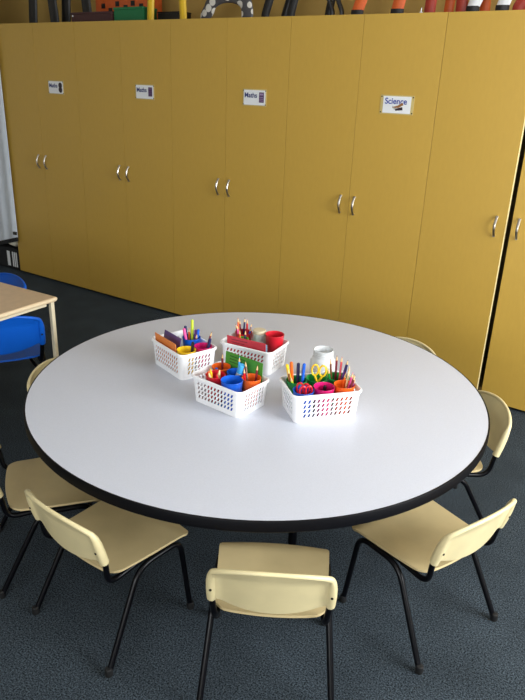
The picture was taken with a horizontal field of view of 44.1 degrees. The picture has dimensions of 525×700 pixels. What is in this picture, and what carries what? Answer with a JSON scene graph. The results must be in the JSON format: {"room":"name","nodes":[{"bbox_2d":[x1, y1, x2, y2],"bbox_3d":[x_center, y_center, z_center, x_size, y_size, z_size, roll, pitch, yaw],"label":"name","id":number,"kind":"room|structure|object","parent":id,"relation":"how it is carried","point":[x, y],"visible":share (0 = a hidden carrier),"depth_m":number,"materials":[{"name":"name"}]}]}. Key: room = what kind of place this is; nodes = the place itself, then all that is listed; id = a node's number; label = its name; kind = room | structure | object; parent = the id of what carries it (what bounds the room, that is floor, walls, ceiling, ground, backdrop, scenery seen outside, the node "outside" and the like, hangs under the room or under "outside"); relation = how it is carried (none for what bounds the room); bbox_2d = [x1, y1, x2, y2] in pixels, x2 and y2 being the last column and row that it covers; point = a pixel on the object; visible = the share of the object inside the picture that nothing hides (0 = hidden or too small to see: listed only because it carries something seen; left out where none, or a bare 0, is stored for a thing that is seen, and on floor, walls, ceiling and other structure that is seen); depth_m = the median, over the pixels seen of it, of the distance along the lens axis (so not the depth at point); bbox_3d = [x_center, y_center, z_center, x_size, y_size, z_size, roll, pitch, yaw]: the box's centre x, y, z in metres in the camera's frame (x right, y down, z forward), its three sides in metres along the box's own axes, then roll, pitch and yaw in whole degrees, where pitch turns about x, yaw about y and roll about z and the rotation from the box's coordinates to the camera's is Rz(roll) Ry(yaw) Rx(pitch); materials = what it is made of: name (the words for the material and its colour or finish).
{"room":"primary school classroom","nodes":[
{"label":"primary school classroom","id":0,"kind":"room"},
{"bbox_2d":[0,0,515,23],"bbox_3d":[0.757,-1.387,4.070,7.850,2.700,0.101,16,26,31],"label":"wall","id":1,"kind":"structure","parent":0,"point":[11,11],"depth_m":4.36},
{"bbox_2d":[0,75,17,244],"bbox_3d":[-2.233,-1.996,5.564,0.874,2.141,0.600,16,26,31],"label":"curtain","id":2,"kind":"object","parent":1,"relation":"hanging from","point":[8,226],"visible":1,"depth_m":5.38,"materials":[{"name":"white fabric"}]},
{"bbox_2d":[0,265,524,699],"bbox_3d":[-1.226,0.913,1.948,7.850,0.100,6.960,16,26,31],"label":"floor","id":3,"kind":"structure","parent":0,"point":[63,651],"depth_m":2.07,"materials":[{"name":"carpet"}]},
{"bbox_2d":[0,241,20,269],"bbox_3d":[-2.282,-0.889,5.756,0.513,0.286,0.131,16,26,31],"label":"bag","id":4,"kind":"object","parent":3,"relation":"on","point":[9,252],"visible":0.52,"depth_m":5.67,"materials":[{"name":"black fabric"}]},
{"bbox_2d":[0,273,38,367],"bbox_3d":[-1.545,-0.126,3.627,0.402,0.532,0.427,15,25,28],"label":"chair","id":5,"kind":"object","parent":3,"relation":"on","point":[8,278],"visible":0.21,"depth_m":3.69,"materials":[{"name":"blue plastic"}]},
{"bbox_2d":[0,316,45,363],"bbox_3d":[-1.253,0.052,3.125,0.456,0.604,0.484,-8,24,-23],"label":"chair","id":6,"kind":"object","parent":3,"relation":"on","point":[21,337],"visible":0.91,"depth_m":2.94,"materials":[{"name":"blue plastic"}]},
{"bbox_2d":[0,282,58,357],"bbox_3d":[-1.637,0.013,3.135,1.209,0.640,0.653,15,25,28],"label":"desk","id":7,"kind":"object","parent":3,"relation":"on","point":[14,300],"visible":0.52,"depth_m":2.96,"materials":[{"name":"beige wood"}]},
{"bbox_2d":[27,357,56,391],"bbox_3d":[-0.704,0.316,2.653,0.411,0.512,0.386,9,23,17],"label":"chair","id":8,"kind":"object","parent":3,"relation":"on","point":[40,367],"visible":0.06,"depth_m":2.56,"materials":[{"name":"beige plastic"}]},
{"bbox_2d":[0,22,93,290],"bbox_3d":[-1.568,-1.533,5.221,0.882,1.932,0.534,16,26,31],"label":"tall cabinet","id":9,"kind":"object","parent":3,"relation":"on","point":[43,128],"visible":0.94,"depth_m":5.00,"materials":[{"name":"yellow wood"}]},
{"bbox_2d":[28,0,58,22],"bbox_3d":[-1.610,-2.567,4.739,0.333,0.344,0.035,16,26,31],"label":"arch","id":10,"kind":"object","parent":9,"relation":"on","point":[52,4],"visible":0.87,"depth_m":4.74,"materials":[{"name":"black paint"}]},
{"bbox_2d":[48,80,63,94],"bbox_3d":[-1.506,-1.913,4.727,0.170,0.094,0.004,16,26,31],"label":"door sign","id":11,"kind":"object","parent":9,"relation":"attached to","point":[54,86],"visible":1,"depth_m":4.72,"materials":[{"name":"white paper"}]},
{"bbox_2d":[58,83,61,92],"bbox_3d":[-1.465,-1.901,4.700,0.040,0.070,0.001,16,26,31],"label":"picture","id":12,"kind":"object","parent":11,"relation":"attached to","point":[60,85],"depth_m":4.70},
{"bbox_2d":[62,0,91,21],"bbox_3d":[-1.335,-2.524,4.633,0.324,0.364,0.034,16,26,31],"label":"arch","id":13,"kind":"object","parent":9,"relation":"on","point":[66,4],"visible":0.59,"depth_m":4.69,"materials":[{"name":"black paint"}]},
{"bbox_2d":[0,445,100,598],"bbox_3d":[-0.754,0.486,2.231,0.411,0.512,0.386,-7,24,-21],"label":"chair","id":14,"kind":"object","parent":3,"relation":"on","point":[48,487],"visible":0.54,"depth_m":2.16,"materials":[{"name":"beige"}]},
{"bbox_2d":[24,489,193,677],"bbox_3d":[-0.468,0.600,1.979,0.386,0.512,0.411,19,27,35],"label":"chair","id":15,"kind":"object","parent":3,"relation":"on","point":[110,538],"visible":0.97,"depth_m":1.92,"materials":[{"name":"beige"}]},
{"bbox_2d":[73,19,175,313],"bbox_3d":[-0.839,-1.320,4.770,0.882,1.932,0.534,16,26,31],"label":"tall cabinet","id":16,"kind":"object","parent":3,"relation":"on","point":[126,140],"visible":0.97,"depth_m":4.54,"materials":[{"name":"yellow wood"}]},
{"bbox_2d":[71,11,113,21],"bbox_3d":[-1.160,-2.302,4.497,0.406,0.068,0.090,16,26,31],"label":"storage box","id":17,"kind":"object","parent":16,"relation":"on","point":[101,15],"visible":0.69,"depth_m":4.45,"materials":[{"name":"red"}]},
{"bbox_2d":[96,0,161,19],"bbox_3d":[-0.947,-2.438,4.570,0.560,0.280,0.130,16,26,31],"label":"house","id":18,"kind":"object","parent":16,"relation":"on","point":[101,5],"visible":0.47,"depth_m":4.53,"materials":[{"name":"orange paint"}]},
{"bbox_2d":[113,6,156,20],"bbox_3d":[-0.851,-2.239,4.343,0.276,0.090,0.136,16,26,31],"label":"storage box","id":19,"kind":"object","parent":16,"relation":"on","point":[139,12],"visible":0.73,"depth_m":4.29,"materials":[{"name":"green plastic"}]},
{"bbox_2d":[135,84,154,99],"bbox_3d":[-0.777,-1.701,4.276,0.170,0.094,0.005,16,26,31],"label":"door sign","id":20,"kind":"object","parent":16,"relation":"attached to","point":[142,91],"visible":1,"depth_m":4.27,"materials":[{"name":"white paper"}]},
{"bbox_2d":[148,87,151,96],"bbox_3d":[-0.735,-1.690,4.248,0.034,0.056,0.001,16,26,31],"label":"picture","id":21,"kind":"object","parent":20,"relation":"attached to","point":[149,88],"depth_m":4.25,"materials":[{"name":"purple paper"}]},
{"bbox_2d":[147,0,186,19],"bbox_3d":[-0.603,-2.344,4.050,0.330,0.524,0.034,16,26,31],"label":"arch","id":22,"kind":"object","parent":16,"relation":"on","point":[150,3],"visible":0.77,"depth_m":4.15,"materials":[{"name":"yellow paint"}]},
{"bbox_2d":[157,11,190,19],"bbox_3d":[-0.576,-2.171,4.239,0.204,0.063,0.104,16,26,31],"label":"storage box","id":23,"kind":"object","parent":16,"relation":"on","point":[170,14],"visible":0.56,"depth_m":4.20,"materials":[{"name":"black paint"}]},
{"bbox_2d":[170,16,291,315],"bbox_3d":[-0.109,-1.107,4.319,0.882,1.932,0.534,16,26,31],"label":"tall cabinet","id":24,"kind":"object","parent":3,"relation":"on","point":[228,156],"visible":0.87,"depth_m":4.07,"materials":[{"name":"yellow wood"}]},
{"bbox_2d":[200,0,252,17],"bbox_3d":[-0.217,-2.074,3.885,0.398,0.176,0.035,16,26,31],"label":"arch","id":25,"kind":"object","parent":24,"relation":"on","point":[246,6],"visible":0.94,"depth_m":3.88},
{"bbox_2d":[243,89,266,106],"bbox_3d":[-0.047,-1.488,3.825,0.170,0.094,0.005,16,26,31],"label":"door sign","id":26,"kind":"object","parent":24,"relation":"attached to","point":[251,97],"visible":1,"depth_m":3.82,"materials":[{"name":"white paper"}]},
{"bbox_2d":[259,92,263,102],"bbox_3d":[-0.006,-1.477,3.797,0.034,0.056,0.001,16,26,31],"label":"picture","id":27,"kind":"object","parent":26,"relation":"attached to","point":[261,94],"depth_m":3.80,"materials":[{"name":"purple paper"}]},
{"bbox_2d":[261,0,297,16],"bbox_3d":[0.119,-2.156,3.660,0.279,0.523,0.034,16,26,31],"label":"arch","id":28,"kind":"object","parent":24,"relation":"on","point":[267,6],"visible":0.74,"depth_m":3.75,"materials":[{"name":"black paint"}]},
{"bbox_2d":[281,0,335,15],"bbox_3d":[0.275,-2.133,3.685,0.376,0.472,0.035,16,26,31],"label":"arch","id":29,"kind":"object","parent":24,"relation":"on","point":[285,8],"visible":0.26,"depth_m":3.80,"materials":[{"name":"black paint"}]},
{"bbox_2d":[23,312,489,544],"bbox_3d":[-0.025,0.386,2.473,1.617,0.567,1.617,2,22,0],"label":"round table","id":30,"kind":"object","parent":3,"relation":"on","point":[133,436],"visible":0.81,"depth_m":2.02,"materials":[{"name":"laminate"}]},
{"bbox_2d":[151,330,216,379],"bbox_3d":[-0.298,0.018,2.460,0.167,0.104,0.232,-15,28,-36],"label":"basket","id":31,"kind":"object","parent":30,"relation":"on","point":[182,362],"visible":0.65,"depth_m":2.39,"materials":[{"name":"white plastic"}]},
{"bbox_2d":[155,332,177,371],"bbox_3d":[-0.360,0.011,2.434,0.011,0.122,0.150,-15,28,-36],"label":"card","id":32,"kind":"object","parent":31,"relation":"in","point":[159,338],"visible":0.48,"depth_m":2.42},
{"bbox_2d":[164,330,180,351],"bbox_3d":[-0.349,0.001,2.457,0.026,0.126,0.118,-15,28,-36],"label":"card","id":33,"kind":"object","parent":31,"relation":"in","point":[171,337],"visible":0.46,"depth_m":2.44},
{"bbox_2d":[177,346,195,373],"bbox_3d":[-0.280,0.044,2.391,0.070,0.100,0.070,2,22,0],"label":"cup","id":34,"kind":"object","parent":31,"relation":"in","point":[183,350],"visible":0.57,"depth_m":2.39,"materials":[{"name":"yellow plastic"}]},
{"bbox_2d":[190,341,193,352],"bbox_3d":[-0.261,0.026,2.393,0.021,0.120,0.012,-12,26,-31],"label":"marker","id":35,"kind":"object","parent":34,"relation":"in","point":[192,342],"visible":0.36,"depth_m":2.38,"materials":[{"name":"black plastic"}]},
{"bbox_2d":[182,334,200,363],"bbox_3d":[-0.271,0.002,2.479,0.070,0.112,0.070,2,22,0],"label":"cup","id":36,"kind":"object","parent":31,"relation":"in","point":[185,342],"visible":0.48,"depth_m":2.44,"materials":[{"name":"blue plastic"}]},
{"bbox_2d":[183,328,186,339],"bbox_3d":[-0.286,-0.015,2.464,0.035,0.141,0.012,9,23,15],"label":"marker","id":37,"kind":"object","parent":36,"relation":"in","point":[184,329],"visible":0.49,"depth_m":2.44,"materials":[{"name":"pink plastic"}]},
{"bbox_2d":[191,319,193,339],"bbox_3d":[-0.269,-0.035,2.485,0.012,0.164,0.036,1,22,-3],"label":"marker","id":38,"kind":"object","parent":36,"relation":"in","point":[192,320],"visible":0.64,"depth_m":2.47,"materials":[{"name":"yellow plastic"}]},
{"bbox_2d":[194,342,211,369],"bbox_3d":[-0.223,0.030,2.431,0.066,0.100,0.066,2,22,0],"label":"cup","id":39,"kind":"object","parent":31,"relation":"in","point":[199,347],"visible":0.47,"depth_m":2.42,"materials":[{"name":"pink plastic"}]},
{"bbox_2d":[207,338,211,348],"bbox_3d":[-0.207,0.015,2.421,0.034,0.124,0.012,-5,23,-17],"label":"marker","id":40,"kind":"object","parent":39,"relation":"in","point":[210,339],"visible":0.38,"depth_m":2.40,"materials":[{"name":"blue plastic"}]},
{"bbox_2d":[191,361,268,417],"bbox_3d":[-0.110,0.133,2.204,0.232,0.098,0.167,19,27,35],"label":"basket","id":41,"kind":"object","parent":30,"relation":"on","point":[239,410],"visible":0.69,"depth_m":2.15,"materials":[{"name":"white plastic"}]},
{"bbox_2d":[205,370,225,403],"bbox_3d":[-0.159,0.128,2.197,0.068,0.100,0.068,2,22,0],"label":"cup","id":42,"kind":"object","parent":41,"relation":"in","point":[214,372],"visible":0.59,"depth_m":2.18,"materials":[{"name":"red plastic"}]},
{"bbox_2d":[212,362,230,375],"bbox_3d":[-0.144,0.102,2.262,0.066,0.100,0.066,2,22,0],"label":"cup","id":43,"kind":"object","parent":41,"relation":"in","point":[226,366],"visible":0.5,"depth_m":2.27,"materials":[{"name":"orange plastic"}]},
{"bbox_2d":[221,353,223,369],"bbox_3d":[-0.141,0.075,2.272,0.008,0.131,0.022,0,22,-5],"label":"pencil","id":44,"kind":"object","parent":43,"relation":"in","point":[222,358],"visible":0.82,"depth_m":2.26,"materials":[{"name":"red wood"}]},
{"bbox_2d":[221,375,242,410],"bbox_3d":[-0.103,0.146,2.155,0.074,0.103,0.074,2,22,0],"label":"cup","id":45,"kind":"object","parent":41,"relation":"in","point":[232,382],"visible":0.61,"depth_m":2.14,"materials":[{"name":"blue plastic"}]},
{"bbox_2d":[227,368,242,391],"bbox_3d":[-0.091,0.120,2.224,0.064,0.100,0.064,2,22,0],"label":"cup","id":46,"kind":"object","parent":41,"relation":"in","point":[232,371],"visible":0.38,"depth_m":2.23,"materials":[{"name":"blue plastic"}]},
{"bbox_2d":[236,363,244,374],"bbox_3d":[-0.085,0.100,2.211,0.051,0.120,0.022,14,25,27],"label":"glue stick","id":47,"kind":"object","parent":46,"relation":"in","point":[240,369],"visible":0.48,"depth_m":2.18,"materials":[{"name":"blue plastic"}]},
{"bbox_2d":[225,351,262,401],"bbox_3d":[-0.067,0.090,2.243,0.166,0.142,0.008,19,27,35],"label":"card","id":48,"kind":"object","parent":41,"relation":"in","point":[232,359],"visible":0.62,"depth_m":2.22,"materials":[{"name":"green paper"}]},
{"bbox_2d":[242,373,260,406],"bbox_3d":[-0.038,0.138,2.185,0.066,0.100,0.066,2,22,0],"label":"cup","id":49,"kind":"object","parent":41,"relation":"in","point":[251,382],"visible":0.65,"depth_m":2.16,"materials":[{"name":"orange plastic"}]},
{"bbox_2d":[245,361,247,380],"bbox_3d":[-0.051,0.109,2.185,0.008,0.142,0.038,-10,25,-28],"label":"pencil","id":50,"kind":"object","parent":49,"relation":"in","point":[246,373],"visible":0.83,"depth_m":2.18,"materials":[{"name":"brown wood"}]},
{"bbox_2d":[220,332,288,375],"bbox_3d":[-0.031,0.009,2.514,0.232,0.098,0.167,13,25,25],"label":"basket","id":51,"kind":"object","parent":30,"relation":"on","point":[269,367],"visible":0.54,"depth_m":2.44,"materials":[{"name":"white plastic"}]},
{"bbox_2d":[235,329,251,339],"bbox_3d":[-0.076,-0.024,2.570,0.068,0.105,0.068,2,22,0],"label":"cup","id":52,"kind":"object","parent":51,"relation":"in","point":[249,336],"visible":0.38,"depth_m":2.54,"materials":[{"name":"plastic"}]},
{"bbox_2d":[227,335,265,361],"bbox_3d":[-0.062,0.015,2.453,0.166,0.122,0.008,13,25,25],"label":"card","id":53,"kind":"object","parent":51,"relation":"in","point":[238,341],"visible":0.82,"depth_m":2.44,"materials":[{"name":"red paper"}]},
{"bbox_2d":[252,328,265,343],"bbox_3d":[-0.014,-0.020,2.536,0.062,0.128,0.062,2,22,0],"label":"jar","id":54,"kind":"object","parent":51,"relation":"in","point":[259,335],"visible":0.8,"depth_m":2.50,"materials":[{"name":"white plastic"}]},
{"bbox_2d":[265,331,283,362],"bbox_3d":[0.045,-0.004,2.506,0.073,0.125,0.073,2,22,0],"label":"cup","id":55,"kind":"object","parent":51,"relation":"in","point":[274,339],"visible":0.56,"depth_m":2.47,"materials":[{"name":"red plastic"}]},
{"bbox_2d":[279,371,361,422],"bbox_3d":[0.190,0.156,2.170,0.246,0.102,0.172,-4,23,-15],"label":"basket","id":56,"kind":"object","parent":30,"relation":"on","point":[296,414],"visible":0.72,"depth_m":2.10,"materials":[{"name":"white plastic"}]},
{"bbox_2d":[286,375,306,408],"bbox_3d":[0.112,0.144,2.183,0.070,0.100,0.070,2,22,0],"label":"cup","id":57,"kind":"object","parent":56,"relation":"in","point":[290,386],"visible":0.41,"depth_m":2.16,"materials":[{"name":"green plastic"}]},
{"bbox_2d":[285,364,290,380],"bbox_3d":[0.095,0.116,2.171,0.044,0.148,0.012,5,22,6],"label":"marker","id":58,"kind":"object","parent":57,"relation":"in","point":[286,365],"visible":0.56,"depth_m":2.15,"materials":[{"name":"yellow plastic"}]},
{"bbox_2d":[290,361,293,382],"bbox_3d":[0.099,0.109,2.186,0.024,0.148,0.012,16,26,30],"label":"marker","id":59,"kind":"object","parent":57,"relation":"in","point":[291,362],"visible":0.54,"depth_m":2.17,"materials":[{"name":"orange plastic"}]},
{"bbox_2d":[296,363,299,383],"bbox_3d":[0.118,0.112,2.191,0.012,0.142,0.029,1,22,-3],"label":"marker","id":60,"kind":"object","parent":57,"relation":"in","point":[298,364],"visible":0.65,"depth_m":2.18,"materials":[{"name":"blue plastic"}]},
{"bbox_2d":[301,363,305,382],"bbox_3d":[0.132,0.114,2.180,0.012,0.146,0.028,15,25,28],"label":"marker","id":61,"kind":"object","parent":57,"relation":"in","point":[304,364],"visible":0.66,"depth_m":2.16,"materials":[{"name":"blue plastic"}]},
{"bbox_2d":[293,385,313,417],"bbox_3d":[0.131,0.173,2.119,0.070,0.096,0.070,2,22,0],"label":"cup","id":62,"kind":"object","parent":56,"relation":"in","point":[295,393],"visible":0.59,"depth_m":2.10,"materials":[{"name":"blue plastic"}]},
{"bbox_2d":[296,382,309,393],"bbox_3d":[0.130,0.158,2.123,0.048,0.110,0.015,8,23,14],"label":"scissors","id":63,"kind":"object","parent":62,"relation":"in","point":[298,383],"visible":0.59,"depth_m":2.11,"materials":[{"name":"red plastic"}]},
{"bbox_2d":[299,385,312,394],"bbox_3d":[0.138,0.164,2.107,0.048,0.112,0.015,-4,23,-14],"label":"scissors","id":64,"kind":"object","parent":62,"relation":"in","point":[302,386],"visible":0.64,"depth_m":2.08,"materials":[{"name":"red plastic"}]},
{"bbox_2d":[306,373,326,406],"bbox_3d":[0.180,0.140,2.201,0.070,0.100,0.070,2,22,0],"label":"cup","id":65,"kind":"object","parent":56,"relation":"in","point":[311,381],"visible":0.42,"depth_m":2.20,"materials":[{"name":"green plastic"}]},
{"bbox_2d":[311,364,326,381],"bbox_3d":[0.188,0.113,2.200,0.054,0.138,0.017,6,22,9],"label":"scissors","id":66,"kind":"object","parent":65,"relation":"in","point":[313,365],"visible":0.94,"depth_m":2.18,"materials":[{"name":"yellow plastic"}]},
{"bbox_2d":[314,382,334,415],"bbox_3d":[0.200,0.166,2.136,0.070,0.102,0.070,2,22,0],"label":"cup","id":67,"kind":"object","parent":56,"relation":"in","point":[318,387],"visible":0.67,"depth_m":2.13,"materials":[{"name":"pink plastic"}]},
{"bbox_2d":[326,372,346,404],"bbox_3d":[0.249,0.135,2.219,0.070,0.100,0.070,2,22,0],"label":"cup","id":68,"kind":"object","parent":56,"relation":"in","point":[332,380],"visible":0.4,"depth_m":2.21,"materials":[{"name":"green plastic"}]},
{"bbox_2d":[330,359,331,378],"bbox_3d":[0.236,0.101,2.224,0.008,0.147,0.025,-15,28,-37],"label":"pencil","id":69,"kind":"object","parent":68,"relation":"in","point":[330,359],"visible":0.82,"depth_m":2.21,"materials":[{"name":"brown wood"}]},
{"bbox_2d":[334,357,337,379],"bbox_3d":[0.251,0.094,2.229,0.008,0.158,0.020,2,22,0],"label":"pencil","id":70,"kind":"object","parent":68,"relation":"in","point":[336,361],"visible":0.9,"depth_m":2.22,"materials":[{"name":"brown wood"}]},
{"bbox_2d":[338,358,341,379],"bbox_3d":[0.263,0.100,2.223,0.008,0.152,0.041,8,23,14],"label":"pencil","id":71,"kind":"object","parent":68,"relation":"in","point":[340,368],"visible":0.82,"depth_m":2.22,"materials":[{"name":"red wood"}]},
{"bbox_2d":[342,361,347,379],"bbox_3d":[0.273,0.106,2.203,0.027,0.157,0.008,-8,24,-23],"label":"pencil","id":72,"kind":"object","parent":68,"relation":"in","point":[346,366],"visible":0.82,"depth_m":2.19,"materials":[{"name":"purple wood"}]},
{"bbox_2d":[334,380,354,413],"bbox_3d":[0.268,0.160,2.154,0.070,0.104,0.070,2,22,0],"label":"cup","id":73,"kind":"object","parent":56,"relation":"in","point":[338,384],"visible":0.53,"depth_m":2.13,"materials":[{"name":"orange plastic"}]},
{"bbox_2d":[345,366,349,388],"bbox_3d":[0.278,0.126,2.162,0.008,0.151,0.025,20,28,37],"label":"pencil","id":74,"kind":"object","parent":73,"relation":"in","point":[349,366],"visible":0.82,"depth_m":2.15,"materials":[{"name":"beige wood"}]},
{"bbox_2d":[347,373,352,388],"bbox_3d":[0.281,0.138,2.156,0.039,0.133,0.008,-13,26,-32],"label":"pencil","id":75,"kind":"object","parent":73,"relation":"in","point":[351,377],"visible":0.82,"depth_m":2.15,"materials":[{"name":"pink wood"}]},
{"bbox_2d":[309,346,335,372],"bbox_3d":[0.222,0.054,2.394,0.095,0.123,0.095,2,22,0],"label":"jar","id":76,"kind":"object","parent":30,"relation":"on","point":[322,355],"visible":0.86,"depth_m":2.36,"materials":[{"name":"white ceramic"}]},
{"bbox_2d":[196,542,337,699],"bbox_3d":[0.026,0.688,1.810,0.386,0.512,0.411,3,22,2],"label":"chair","id":77,"kind":"object","parent":3,"relation":"on","point":[277,580],"visible":1,"depth_m":1.68,"materials":[{"name":"beige plastic"}]},
{"bbox_2d":[278,12,448,336],"bbox_3d":[0.620,-0.895,3.868,0.882,1.932,0.534,16,26,31],"label":"tall cabinet","id":78,"kind":"object","parent":3,"relation":"on","point":[355,175],"visible":0.81,"depth_m":3.60,"materials":[{"name":"yellow wood"}]},
{"bbox_2d":[327,0,343,14],"bbox_3d":[0.386,-2.016,3.493,0.148,0.408,0.034,16,26,31],"label":"arch","id":79,"kind":"object","parent":78,"relation":"on","point":[339,3],"visible":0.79,"depth_m":3.53,"materials":[{"name":"black paint"}]},
{"bbox_2d":[351,0,405,14],"bbox_3d":[0.618,-1.941,3.352,0.325,0.392,0.040,16,26,31],"label":"arch","id":80,"kind":"object","parent":78,"relation":"on","point":[359,5],"visible":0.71,"depth_m":3.43,"materials":[{"name":"orange paint"}]},
{"bbox_2d":[379,94,414,115],"bbox_3d":[0.696,-1.271,3.365,0.186,0.094,0.004,16,26,31],"label":"door sign","id":81,"kind":"object","parent":78,"relation":"attached to","point":[389,104],"visible":1,"depth_m":3.36,"materials":[{"name":"white paper"}]},
{"bbox_2d":[392,103,402,110],"bbox_3d":[0.700,-1.262,3.364,0.063,0.041,0.001,16,26,31],"label":"picture","id":82,"kind":"object","parent":81,"relation":"attached to","point":[395,106],"depth_m":3.36,"materials":[{"name":"brown"}]},
{"bbox_2d":[424,0,467,12],"bbox_3d":[0.918,-1.870,3.160,0.223,0.428,0.034,16,26,31],"label":"arch","id":83,"kind":"object","parent":78,"relation":"on","point":[430,5],"visible":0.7,"depth_m":3.24,"materials":[{"name":"red paint"}]},
{"bbox_2d":[397,337,435,354],"bbox_3d":[0.548,0.234,2.975,0.411,0.512,0.386,-17,29,-38],"label":"chair","id":84,"kind":"object","parent":3,"relation":"on","point":[413,341],"visible":0.05,"depth_m":2.98,"materials":[{"name":"beige plastic"}]},
{"bbox_2d":[339,498,516,674],"bbox_3d":[0.516,0.619,2.026,0.386,0.512,0.411,-14,27,-34],"label":"chair","id":85,"kind":"object","parent":3,"relation":"on","point":[427,538],"visible":0.97,"depth_m":1.97,"materials":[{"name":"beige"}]},
{"bbox_2d":[407,10,524,411],"bbox_3d":[1.346,-0.681,3.413,0.882,1.932,0.545,16,26,31],"label":"tall cabinet","id":86,"kind":"object","parent":3,"relation":"on","point":[468,301],"visible":0.92,"depth_m":3.31,"materials":[{"name":"yellow wood"}]},
{"bbox_2d":[444,0,490,11],"bbox_3d":[1.035,-1.880,3.201,0.238,0.424,0.034,16,26,31],"label":"arch","id":87,"kind":"object","parent":86,"relation":"on","point":[485,5],"visible":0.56,"depth_m":3.28,"materials":[{"name":"orange paint"}]},
{"bbox_2d":[466,0,511,10],"bbox_3d":[1.099,-1.798,3.030,0.245,0.408,0.040,16,26,31],"label":"arch","id":88,"kind":"object","parent":86,"relation":"on","point":[473,5],"visible":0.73,"depth_m":3.11,"materials":[{"name":"white"}]},
{"bbox_2d":[512,0,524,9],"bbox_3d":[1.343,-1.737,2.901,0.380,0.408,0.034,16,26,31],"label":"arch","id":89,"kind":"object","parent":86,"relation":"on","point":[519,4],"visible":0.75,"depth_m":3.03,"materials":[{"name":"red paint"}]},
{"bbox_2d":[453,390,511,519],"bbox_3d":[0.696,0.426,2.517,0.411,0.512,0.386,0,22,-6],"label":"chair","id":90,"kind":"object","parent":3,"relation":"on","point":[499,412],"visible":0.33,"depth_m":2.40,"materials":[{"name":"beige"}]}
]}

